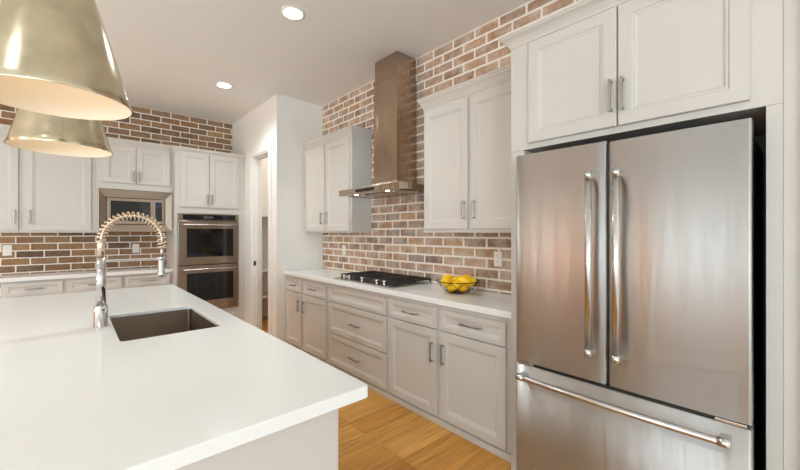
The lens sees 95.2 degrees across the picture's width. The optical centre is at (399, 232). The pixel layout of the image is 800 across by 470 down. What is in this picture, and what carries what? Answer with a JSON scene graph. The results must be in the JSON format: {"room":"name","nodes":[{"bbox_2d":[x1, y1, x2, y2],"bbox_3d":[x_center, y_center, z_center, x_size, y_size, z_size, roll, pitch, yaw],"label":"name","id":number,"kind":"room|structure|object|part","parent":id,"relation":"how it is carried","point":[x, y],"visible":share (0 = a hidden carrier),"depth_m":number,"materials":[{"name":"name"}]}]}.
{"room":"kitchen","nodes":[
{"label":"kitchen","id":0,"kind":"room"},
{"bbox_2d":[0,104,267,316],"bbox_3d":[-5.556,-0.150,3.123,10.900,3.070,0.150,0,0,-42],"label":"wall","id":1,"kind":"structure","parent":0,"point":[32,253],"depth_m":4.80,"materials":[{"name":"brick"}]},
{"bbox_2d":[2,245,11,255],"bbox_3d":[-4.379,0.197,4.072,0.072,0.116,0.009,0,0,-42],"label":"wall outlet","id":2,"kind":"object","parent":1,"relation":"attached to","point":[6,249],"visible":1,"depth_m":4.07,"materials":[{"name":"white plastic"}]},
{"bbox_2d":[0,124,21,232],"bbox_3d":[-4.371,-0.565,3.826,0.591,1.130,0.378,0,0,-42],"label":"upper cabinet","id":3,"kind":"object","parent":1,"relation":"attached to","point":[10,157],"visible":0.77,"depth_m":3.85,"materials":[{"name":"beige paint"}]},
{"bbox_3d":[-4.375,-1.085,3.831,0.591,0.090,0.366,0,0,-42],"label":"crown moulding","id":4,"kind":"part","parent":3,"relation":"part of","materials":[{"name":"beige paint"}]},
{"bbox_2d":[22,149,95,232],"bbox_3d":[-3.924,-0.565,4.227,0.610,1.130,0.378,0,0,-42],"label":"upper cabinet","id":5,"kind":"object","parent":1,"relation":"attached to","point":[59,191],"visible":0.66,"depth_m":4.10,"materials":[{"name":"beige paint"}]},
{"bbox_2d":[96,137,172,231],"bbox_3d":[-3.387,-0.565,4.630,0.807,1.120,0.495,0,0,-42],"label":"upper cabinet","id":6,"kind":"object","parent":1,"relation":"attached to","point":[133,165],"visible":0.77,"depth_m":4.47,"materials":[{"name":"beige paint"}]},
{"bbox_3d":[-3.670,-0.263,4.411,0.012,0.516,0.443,0,0,-42],"label":"panel","id":7,"kind":"part","parent":6,"relation":"part of","materials":[{"name":"beige paint"}]},
{"bbox_3d":[-3.361,-0.821,4.377,0.316,0.443,0.020,0,0,-42],"label":"door","id":8,"kind":"part","parent":6,"relation":"part of","materials":[{"name":"beige paint"}]},
{"bbox_2d":[98,188,171,231],"bbox_3d":[-3.368,-0.263,4.644,0.747,0.511,0.414,0,0,-42],"label":"microwave","id":9,"kind":"object","parent":6,"relation":"in","point":[111,202],"visible":0.72,"depth_m":4.48,"materials":[{"name":"silver metal"}]},
{"bbox_3d":[-3.289,-0.260,4.460,0.456,0.312,0.031,0,0,-42],"label":"door","id":10,"kind":"part","parent":9,"relation":"part of","materials":[{"name":"black glass"}]},
{"bbox_3d":[-3.073,-0.260,4.654,0.123,0.312,0.031,0,0,-42],"label":"control panel","id":11,"kind":"part","parent":9,"relation":"part of","materials":[{"name":"silver metal"}]},
{"bbox_3d":[-3.266,-1.080,4.496,0.807,0.090,0.109,0,0,-42],"label":"crown moulding","id":12,"kind":"part","parent":6,"relation":"part of","materials":[{"name":"beige paint"}]},
{"bbox_3d":[-3.107,-0.821,4.605,0.356,0.443,0.020,0,0,-42],"label":"door","id":13,"kind":"part","parent":6,"relation":"part of","materials":[{"name":"beige paint"}]},
{"bbox_3d":[-3.106,-0.263,4.917,0.006,0.516,0.443,0,0,-42],"label":"panel","id":14,"kind":"part","parent":6,"relation":"part of","materials":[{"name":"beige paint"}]},
{"bbox_2d":[132,244,138,252],"bbox_3d":[-3.510,0.208,4.852,0.072,0.116,0.009,0,0,-42],"label":"wall outlet","id":15,"kind":"object","parent":1,"relation":"attached to","point":[135,247],"visible":1,"depth_m":4.85,"materials":[{"name":"white plastic"}]},
{"bbox_2d":[262,293,267,298],"bbox_3d":[-1.864,1.005,6.090,1.422,0.020,0.355,0,0,-42],"label":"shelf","id":16,"kind":"object","parent":1,"relation":"attached to","point":[264,295],"visible":0.02,"depth_m":5.79,"materials":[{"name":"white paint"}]},
{"bbox_2d":[232,94,285,341],"bbox_3d":[-2.059,-0.150,5.149,0.115,3.070,1.805,0,0,-42],"label":"wall","id":17,"kind":"structure","parent":0,"point":[265,124],"depth_m":4.51,"materials":[{"name":"white paint"}]},
{"bbox_2d":[249,142,271,334],"bbox_3d":[-1.804,0.129,4.860,0.141,2.513,0.745,0,0,-42],"label":"door frame","id":18,"kind":"structure","parent":17,"relation":"in","point":[256,155],"depth_m":5.04,"materials":[{"name":"white paint"}]},
{"bbox_2d":[286,97,322,289],"bbox_3d":[-0.912,-0.150,5.032,1.437,3.070,0.100,0,0,-42],"label":"wall","id":19,"kind":"structure","parent":0,"point":[304,120],"depth_m":4.63,"materials":[{"name":"white paint"}]},
{"bbox_2d":[95,0,531,123],"bbox_3d":[-1.290,-1.745,-1.520,11.350,0.120,12.760,0,0,-42],"label":"ceiling","id":20,"kind":"structure","parent":0,"point":[170,55],"depth_m":3.23,"materials":[{"name":"paint"}]},
{"bbox_2d":[4,109,112,156],"bbox_3d":[-1.680,-1.049,1.818,0.396,1.268,0.396,0,0,-42],"label":"pendant lamp","id":21,"kind":"object","parent":20,"relation":"hanging from","point":[30,131],"visible":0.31,"depth_m":1.73,"materials":[{"name":"gold metal"}]},
{"bbox_2d":[0,0,132,120],"bbox_3d":[-1.082,-1.048,1.145,0.396,1.272,0.396,0,0,-42],"label":"pendant lamp","id":22,"kind":"object","parent":20,"relation":"hanging from","point":[57,58],"visible":1,"depth_m":1.08,"materials":[{"name":"gold metal"}]},
{"bbox_2d":[215,82,232,88],"bbox_3d":[-2.008,-1.681,4.165,0.184,0.008,0.184,0,0,-42],"label":"recessed light","id":23,"kind":"object","parent":20,"relation":"in","point":[219,84],"visible":1,"depth_m":4.16,"materials":[{"name":"white paint"}]},
{"bbox_2d":[280,6,304,20],"bbox_3d":[-0.821,-1.681,2.801,0.184,0.008,0.184,0,0,-42],"label":"recessed light","id":24,"kind":"object","parent":20,"relation":"in","point":[289,12],"visible":1,"depth_m":2.79,"materials":[{"name":"white paint"}]},
{"bbox_2d":[262,316,510,469],"bbox_3d":[-0.883,1.445,3.043,4.650,0.120,6.510,0,0,-42],"label":"floor","id":25,"kind":"structure","parent":0,"point":[376,432],"depth_m":2.41,"materials":[{"name":"brown wood"}]},
{"bbox_2d":[0,279,65,297],"bbox_3d":[-4.059,0.949,4.066,0.496,0.872,0.438,0,0,-42],"label":"base cabinet","id":26,"kind":"object","parent":25,"relation":"on","point":[52,286],"visible":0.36,"depth_m":3.92,"materials":[{"name":"beige paint"}]},
{"bbox_2d":[0,267,172,282],"bbox_3d":[-3.700,0.491,4.397,1.584,0.041,0.427,0,0,-42],"label":"countertop","id":27,"kind":"structure","parent":26,"relation":"on","point":[75,274],"depth_m":4.21,"materials":[{"name":"white stone"}]},
{"bbox_2d":[66,275,123,292],"bbox_3d":[-3.679,0.949,4.407,0.522,0.872,0.438,0,0,-42],"label":"base cabinet","id":28,"kind":"object","parent":25,"relation":"on","point":[82,284],"visible":0.16,"depth_m":4.23,"materials":[{"name":"beige paint"}]},
{"bbox_2d":[124,272,171,287],"bbox_3d":[-3.295,0.949,4.751,0.509,0.872,0.438,0,0,-42],"label":"base cabinet","id":29,"kind":"object","parent":25,"relation":"on","point":[149,279],"visible":0.31,"depth_m":4.60,"materials":[{"name":"beige paint"}]},
{"bbox_2d":[167,145,245,320],"bbox_3d":[-2.739,0.139,5.136,0.911,2.492,0.607,0,0,-42],"label":"tall cabinet","id":30,"kind":"object","parent":25,"relation":"on","point":[204,181],"visible":0.56,"depth_m":4.94,"materials":[{"name":"beige paint"}]},
{"bbox_3d":[-3.055,0.566,4.888,0.030,1.639,0.555,0,0,-42],"label":"panel","id":31,"kind":"part","parent":30,"relation":"part of","materials":[{"name":"beige paint"}]},
{"bbox_3d":[-2.704,-0.693,4.817,0.339,0.713,0.020,0,0,-42],"label":"door","id":32,"kind":"part","parent":30,"relation":"part of","materials":[{"name":"beige paint"}]},
{"bbox_2d":[177,213,238,308],"bbox_3d":[-2.717,0.398,5.095,0.747,1.293,0.587,0,0,-42],"label":"double wall oven","id":33,"kind":"object","parent":30,"relation":"in","point":[207,244],"visible":0.94,"depth_m":4.91,"materials":[{"name":"silver metal"}]},
{"bbox_3d":[-2.570,0.736,4.931,0.747,0.607,0.030,0,0,-42],"label":"oven door","id":34,"kind":"part","parent":33,"relation":"part of","materials":[{"name":"silver metal"}]},
{"bbox_3d":[-2.570,0.134,4.931,0.747,0.577,0.030,0,0,-42],"label":"oven door","id":35,"kind":"part","parent":33,"relation":"part of","materials":[{"name":"silver metal"}]},
{"bbox_3d":[-2.572,-0.205,4.933,0.747,0.087,0.022,0,0,-42],"label":"control panel","id":36,"kind":"part","parent":33,"relation":"part of","materials":[{"name":"silver metal"}]},
{"bbox_3d":[-2.561,-0.204,4.928,0.647,0.068,0.001,0,0,-42],"label":"panel glass","id":37,"kind":"part","parent":33,"relation":"part of","materials":[{"name":"black glass"}]},
{"bbox_3d":[-2.541,0.480,4.898,0.637,0.024,0.057,0,0,-42],"label":"handle","id":38,"kind":"part","parent":33,"relation":"part of","materials":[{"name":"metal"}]},
{"bbox_3d":[-2.541,-0.106,4.898,0.637,0.024,0.057,0,0,-42],"label":"handle","id":39,"kind":"part","parent":33,"relation":"part of","materials":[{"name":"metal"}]},
{"bbox_3d":[-2.579,-1.062,4.958,0.911,0.090,0.104,0,0,-42],"label":"crown moulding","id":40,"kind":"part","parent":30,"relation":"part of","materials":[{"name":"beige paint"}]},
{"bbox_3d":[-2.432,-0.693,5.061,0.377,0.713,0.020,0,0,-42],"label":"door","id":41,"kind":"part","parent":30,"relation":"part of","materials":[{"name":"beige paint"}]},
{"bbox_3d":[-2.571,1.222,4.936,0.730,0.205,0.020,0,0,-42],"label":"drawer","id":42,"kind":"part","parent":30,"relation":"part of","materials":[{"name":"beige paint"}]},
{"bbox_3d":[-2.452,0.566,5.429,0.092,1.639,0.555,0,0,-42],"label":"panel","id":43,"kind":"part","parent":30,"relation":"part of","materials":[{"name":"beige paint"}]},
{"bbox_2d":[176,409,337,469],"bbox_3d":[-1.616,0.949,1.771,1.359,0.872,2.885,0,0,-42],"label":"kitchen island","id":44,"kind":"object","parent":25,"relation":"on","point":[312,444],"visible":0.02,"depth_m":1.01,"materials":[{"name":"beige paint"}]},
{"bbox_2d":[0,284,367,469],"bbox_3d":[-1.619,0.490,1.755,1.434,0.039,2.966,0,0,-42],"label":"island countertop","id":45,"kind":"structure","parent":44,"relation":"on","point":[74,395],"depth_m":1.13,"materials":[{"name":"white stone"}]},
{"bbox_2d":[93,211,166,327],"bbox_3d":[-1.407,0.179,1.917,0.315,0.583,0.075,0,0,-42],"label":"spring faucet","id":46,"kind":"object","parent":45,"relation":"on","point":[101,308],"visible":1,"depth_m":1.84,"materials":[{"name":"silver metal"}]},
{"bbox_3d":[-1.504,0.245,1.837,0.041,0.239,0.041,0,0,-42],"label":"post","id":47,"kind":"part","parent":46,"relation":"part of","materials":[{"name":"silver metal"}]},
{"bbox_3d":[-1.394,0.141,1.936,0.260,0.016,0.043,0,0,-42],"label":"holder arm","id":48,"kind":"part","parent":46,"relation":"part of","materials":[{"name":"silver metal"}]},
{"bbox_2d":[110,309,217,340],"bbox_3d":[-1.281,0.614,1.967,0.456,0.246,0.728,0,0,-42],"label":"sink","id":49,"kind":"object","parent":45,"relation":"in","point":[127,328],"visible":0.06,"depth_m":2.22,"materials":[{"name":"grey metal"}]},
{"bbox_2d":[286,275,328,363],"bbox_3d":[-0.905,0.949,4.303,0.553,0.872,0.990,0,0,-42],"label":"base cabinet","id":50,"kind":"object","parent":25,"relation":"on","point":[307,300],"visible":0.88,"depth_m":4.08,"materials":[{"name":"beige paint"}]},
{"bbox_3d":[-1.265,0.621,4.353,0.020,0.148,0.399,0,0,-42],"label":"drawer","id":51,"kind":"part","parent":50,"relation":"part of","materials":[{"name":"beige paint"}]},
{"bbox_3d":[-1.265,1.015,4.353,0.020,0.620,0.399,0,0,-42],"label":"door","id":52,"kind":"part","parent":50,"relation":"part of","materials":[{"name":"beige paint"}]},
{"bbox_3d":[-0.936,0.621,3.986,0.020,0.148,0.507,0,0,-42],"label":"drawer","id":53,"kind":"part","parent":50,"relation":"part of","materials":[{"name":"beige paint"}]},
{"bbox_3d":[-0.936,1.015,3.986,0.020,0.620,0.507,0,0,-42],"label":"door","id":54,"kind":"part","parent":50,"relation":"part of","materials":[{"name":"beige paint"}]},
{"bbox_2d":[328,283,388,397],"bbox_3d":[-0.250,0.949,3.572,0.553,0.872,0.970,0,0,-42],"label":"base cabinet","id":55,"kind":"object","parent":25,"relation":"on","point":[358,319],"visible":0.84,"depth_m":3.34,"materials":[{"name":"beige paint"}]},
{"bbox_3d":[-0.421,0.620,3.412,0.020,0.146,0.927,0,0,-42],"label":"drawer","id":56,"kind":"part","parent":55,"relation":"part of","materials":[{"name":"beige paint"}]},
{"bbox_3d":[-0.421,1.173,3.412,0.020,0.304,0.927,0,0,-42],"label":"drawer","id":57,"kind":"part","parent":55,"relation":"part of","materials":[{"name":"beige paint"}]},
{"bbox_3d":[-0.421,0.859,3.412,0.020,0.304,0.927,0,0,-42],"label":"drawer","id":58,"kind":"part","parent":55,"relation":"part of","materials":[{"name":"beige paint"}]},
{"bbox_2d":[388,295,510,462],"bbox_3d":[0.468,0.949,2.772,0.553,0.872,1.177,0,0,-42],"label":"base cabinet","id":59,"kind":"object","parent":25,"relation":"on","point":[450,367],"visible":0.8,"depth_m":2.51,"materials":[{"name":"beige paint"}]},
{"bbox_2d":[284,268,510,318],"bbox_3d":[-0.184,0.491,3.509,0.541,0.041,3.137,0,0,-42],"label":"countertop","id":60,"kind":"structure","parent":59,"relation":"on","point":[490,303],"depth_m":2.81,"materials":[{"name":"white stone"}]},
{"bbox_2d":[333,271,431,288],"bbox_3d":[-0.182,0.444,3.565,0.524,0.052,0.914,0,0,-42],"label":"gas cooktop","id":61,"kind":"object","parent":60,"relation":"in","point":[374,278],"visible":1,"depth_m":3.42,"materials":[{"name":"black metal"}]},
{"bbox_2d":[436,278,478,293],"bbox_3d":[0.454,0.422,2.886,0.342,0.094,0.342,0,0,-42],"label":"fruit bowl","id":62,"kind":"object","parent":60,"relation":"on","point":[468,289],"visible":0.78,"depth_m":2.81,"materials":[{"name":"brown metal"}]},
{"bbox_2d":[442,277,451,285],"bbox_3d":[0.365,0.378,2.818,0.082,0.075,0.093,0,0,-19],"label":"lemon","id":63,"kind":"object","parent":62,"relation":"in","point":[447,280],"visible":0.88,"depth_m":2.78,"materials":[{"name":"yellow food"}]},
{"bbox_2d":[446,285,454,291],"bbox_3d":[0.400,0.426,2.865,0.082,0.075,0.093,0,0,31],"label":"lemon","id":64,"kind":"object","parent":62,"relation":"in","point":[450,287],"visible":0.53,"depth_m":2.83,"materials":[{"name":"yellow food"}]},
{"bbox_2d":[452,280,461,289],"bbox_3d":[0.436,0.402,2.803,0.082,0.075,0.093,0,0,-34],"label":"lemon","id":65,"kind":"object","parent":62,"relation":"in","point":[457,286],"visible":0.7,"depth_m":2.77,"materials":[{"name":"yellow food"}]},
{"bbox_2d":[457,276,470,284],"bbox_3d":[0.481,0.361,2.758,0.106,0.074,0.074,0,0,25],"label":"lemon","id":66,"kind":"object","parent":62,"relation":"in","point":[462,279],"visible":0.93,"depth_m":2.73,"materials":[{"name":"yellow food"}]},
{"bbox_2d":[459,285,468,291],"bbox_3d":[0.494,0.426,2.845,0.074,0.074,0.105,0,0,35],"label":"lemon","id":67,"kind":"object","parent":62,"relation":"in","point":[463,288],"visible":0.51,"depth_m":2.81,"materials":[{"name":"yellow food"}]},
{"bbox_2d":[466,277,476,285],"bbox_3d":[0.537,0.376,2.808,0.082,0.076,0.093,0,0,-19],"label":"lemon","id":68,"kind":"object","parent":62,"relation":"in","point":[472,279],"visible":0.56,"depth_m":2.77,"materials":[{"name":"yellow food"}]},
{"bbox_3d":[0.090,0.621,2.843,0.020,0.148,0.532,0,0,-42],"label":"drawer","id":69,"kind":"part","parent":59,"relation":"part of","materials":[{"name":"beige paint"}]},
{"bbox_3d":[0.090,1.015,2.843,0.020,0.620,0.532,0,0,-42],"label":"door","id":70,"kind":"part","parent":59,"relation":"part of","materials":[{"name":"beige paint"}]},
{"bbox_3d":[0.224,0.869,2.654,0.032,0.145,0.011,0,0,-42],"label":"handle","id":71,"kind":"part","parent":59,"relation":"part of","materials":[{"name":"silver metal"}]},
{"bbox_3d":[0.297,0.863,2.572,0.032,0.148,0.011,0,0,-42],"label":"handle","id":72,"kind":"part","parent":59,"relation":"part of","materials":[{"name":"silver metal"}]},
{"bbox_3d":[0.456,0.615,2.395,0.032,0.011,0.170,0,0,-42],"label":"handle","id":73,"kind":"part","parent":59,"relation":"part of","materials":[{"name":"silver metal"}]},
{"bbox_3d":[0.470,0.621,2.419,0.020,0.148,0.530,0,0,-42],"label":"drawer","id":74,"kind":"part","parent":59,"relation":"part of","materials":[{"name":"beige paint"}]},
{"bbox_3d":[0.470,1.015,2.419,0.020,0.620,0.530,0,0,-42],"label":"door","id":75,"kind":"part","parent":59,"relation":"part of","materials":[{"name":"beige paint"}]},
{"bbox_2d":[515,118,762,469],"bbox_3d":[1.148,0.488,1.817,0.764,1.794,0.914,0,0,-42],"label":"refrigerator","id":76,"kind":"object","parent":25,"relation":"on","point":[639,260],"visible":1,"depth_m":1.53,"materials":[{"name":"silver metal"}]},
{"bbox_3d":[0.796,0.134,1.815,0.074,1.086,0.446,0,0,-42],"label":"door","id":77,"kind":"part","parent":76,"relation":"part of","materials":[{"name":"silver metal"}]},
{"bbox_3d":[0.856,0.140,1.644,0.078,0.826,0.031,0,0,-42],"label":"handle","id":78,"kind":"part","parent":76,"relation":"part of","materials":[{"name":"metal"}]},
{"bbox_3d":[0.930,0.140,1.561,0.078,0.826,0.031,0,0,-42],"label":"handle","id":79,"kind":"part","parent":76,"relation":"part of","materials":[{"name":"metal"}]},
{"bbox_3d":[0.952,1.010,1.641,0.074,0.630,0.914,0,0,-42],"label":"freezer drawer","id":80,"kind":"part","parent":76,"relation":"part of","materials":[{"name":"silver metal"}]},
{"bbox_3d":[1.104,0.137,1.472,0.074,1.080,0.458,0,0,-42],"label":"door","id":81,"kind":"part","parent":76,"relation":"part of","materials":[{"name":"silver metal"}]},
{"bbox_2d":[498,0,799,469],"bbox_3d":[1.206,0.127,1.892,0.629,2.517,1.200,0,0,-42],"label":"tall cabinet","id":82,"kind":"object","parent":25,"relation":"on","point":[584,72],"visible":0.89,"depth_m":1.50,"materials":[{"name":"beige paint"}]},
{"bbox_3d":[0.889,0.460,2.286,0.576,1.851,0.084,0,0,-42],"label":"panel","id":83,"kind":"part","parent":82,"relation":"part of","materials":[{"name":"beige paint"}]},
{"bbox_3d":[1.072,-1.097,1.809,0.318,0.069,1.145,0,0,-42],"label":"crown moulding","id":84,"kind":"part","parent":82,"relation":"part of","materials":[{"name":"beige paint"}]},
{"bbox_3d":[0.864,-0.775,1.867,0.020,0.556,0.441,0,0,-42],"label":"door","id":85,"kind":"part","parent":82,"relation":"part of","materials":[{"name":"beige paint"}]},
{"bbox_3d":[0.979,-0.637,1.700,0.032,0.150,0.011,0,0,-42],"label":"handle","id":86,"kind":"part","parent":82,"relation":"part of","materials":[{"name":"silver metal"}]},
{"bbox_3d":[1.012,-0.635,1.664,0.032,0.150,0.011,0,0,-42],"label":"handle","id":87,"kind":"part","parent":82,"relation":"part of","materials":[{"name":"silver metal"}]},
{"bbox_3d":[1.164,-0.775,1.533,0.020,0.556,0.442,0,0,-42],"label":"door","id":88,"kind":"part","parent":82,"relation":"part of","materials":[{"name":"beige paint"}]},
{"bbox_3d":[1.576,0.460,1.520,0.576,1.851,0.043,0,0,-42],"label":"panel","id":89,"kind":"part","parent":82,"relation":"part of","materials":[{"name":"beige paint"}]},
{"bbox_2d":[323,0,580,294],"bbox_3d":[0.453,-0.150,3.298,0.120,3.070,4.305,0,0,-42],"label":"wall","id":90,"kind":"structure","parent":0,"point":[397,242],"depth_m":3.42,"materials":[{"name":"brick"}]},
{"bbox_2d":[302,125,373,232],"bbox_3d":[-0.777,-0.566,4.339,0.313,1.131,1.107,0,0,-42],"label":"upper cabinet","id":91,"kind":"object","parent":90,"relation":"attached to","point":[336,161],"visible":1,"depth_m":4.07,"materials":[{"name":"beige paint"}]},
{"bbox_3d":[-1.045,-0.525,4.467,0.020,1.010,0.477,0,0,-42],"label":"door","id":92,"kind":"part","parent":91,"relation":"part of","materials":[{"name":"beige paint"}]},
{"bbox_3d":[-0.701,-0.525,4.083,0.020,1.010,0.475,0,0,-42],"label":"door","id":93,"kind":"part","parent":91,"relation":"part of","materials":[{"name":"beige paint"}]},
{"bbox_3d":[-0.772,-1.086,4.343,0.301,0.090,1.107,0,0,-42],"label":"crown moulding","id":94,"kind":"part","parent":91,"relation":"part of","materials":[{"name":"beige paint"}]},
{"bbox_2d":[342,245,345,254],"bbox_3d":[-0.688,0.212,4.474,0.009,0.116,0.072,0,0,-42],"label":"wall outlet","id":95,"kind":"object","parent":90,"relation":"attached to","point":[343,246],"visible":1,"depth_m":4.47,"materials":[{"name":"white plastic"}]},
{"bbox_2d":[339,51,423,198],"bbox_3d":[-0.134,-1.022,3.501,0.480,1.321,0.914,0,0,-42],"label":"range hood","id":96,"kind":"object","parent":90,"relation":"attached to","point":[395,87],"visible":0.98,"depth_m":3.45,"materials":[{"name":"silver metal"}]},
{"bbox_3d":[-0.328,-0.395,3.360,0.001,0.026,0.290,0,0,-42],"label":"control panel","id":97,"kind":"part","parent":96,"relation":"part of","materials":[{"name":"black glass"}]},
{"bbox_2d":[417,64,510,232],"bbox_3d":[0.604,-0.564,2.800,0.313,1.127,1.049,0,0,-42],"label":"upper cabinet","id":98,"kind":"object","parent":90,"relation":"attached to","point":[467,124],"visible":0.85,"depth_m":2.73,"materials":[{"name":"beige paint"}]},
{"bbox_3d":[0.361,-0.518,2.900,0.020,0.978,0.448,0,0,-42],"label":"door","id":99,"kind":"part","parent":98,"relation":"part of","materials":[{"name":"beige paint"}]},
{"bbox_3d":[0.472,-0.171,2.737,0.032,0.138,0.011,0,0,-42],"label":"handle","id":100,"kind":"part","parent":98,"relation":"part of","materials":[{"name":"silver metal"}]},
{"bbox_3d":[0.609,-1.082,2.804,0.301,0.090,1.049,0,0,-42],"label":"crown moulding","id":101,"kind":"part","parent":98,"relation":"part of","materials":[{"name":"beige paint"}]},
{"bbox_3d":[0.536,-0.171,2.665,0.032,0.138,0.011,0,0,-42],"label":"handle","id":102,"kind":"part","parent":98,"relation":"part of","materials":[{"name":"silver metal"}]},
{"bbox_3d":[0.687,-0.518,2.536,0.020,0.978,0.478,0,0,-42],"label":"door","id":103,"kind":"part","parent":98,"relation":"part of","materials":[{"name":"beige paint"}]},
{"bbox_2d":[494,251,501,266],"bbox_3d":[0.765,0.205,2.854,0.009,0.116,0.072,0,0,-42],"label":"wall outlet","id":104,"kind":"object","parent":90,"relation":"attached to","point":[497,255],"visible":1,"depth_m":2.85,"materials":[{"name":"white plastic"}]}
]}

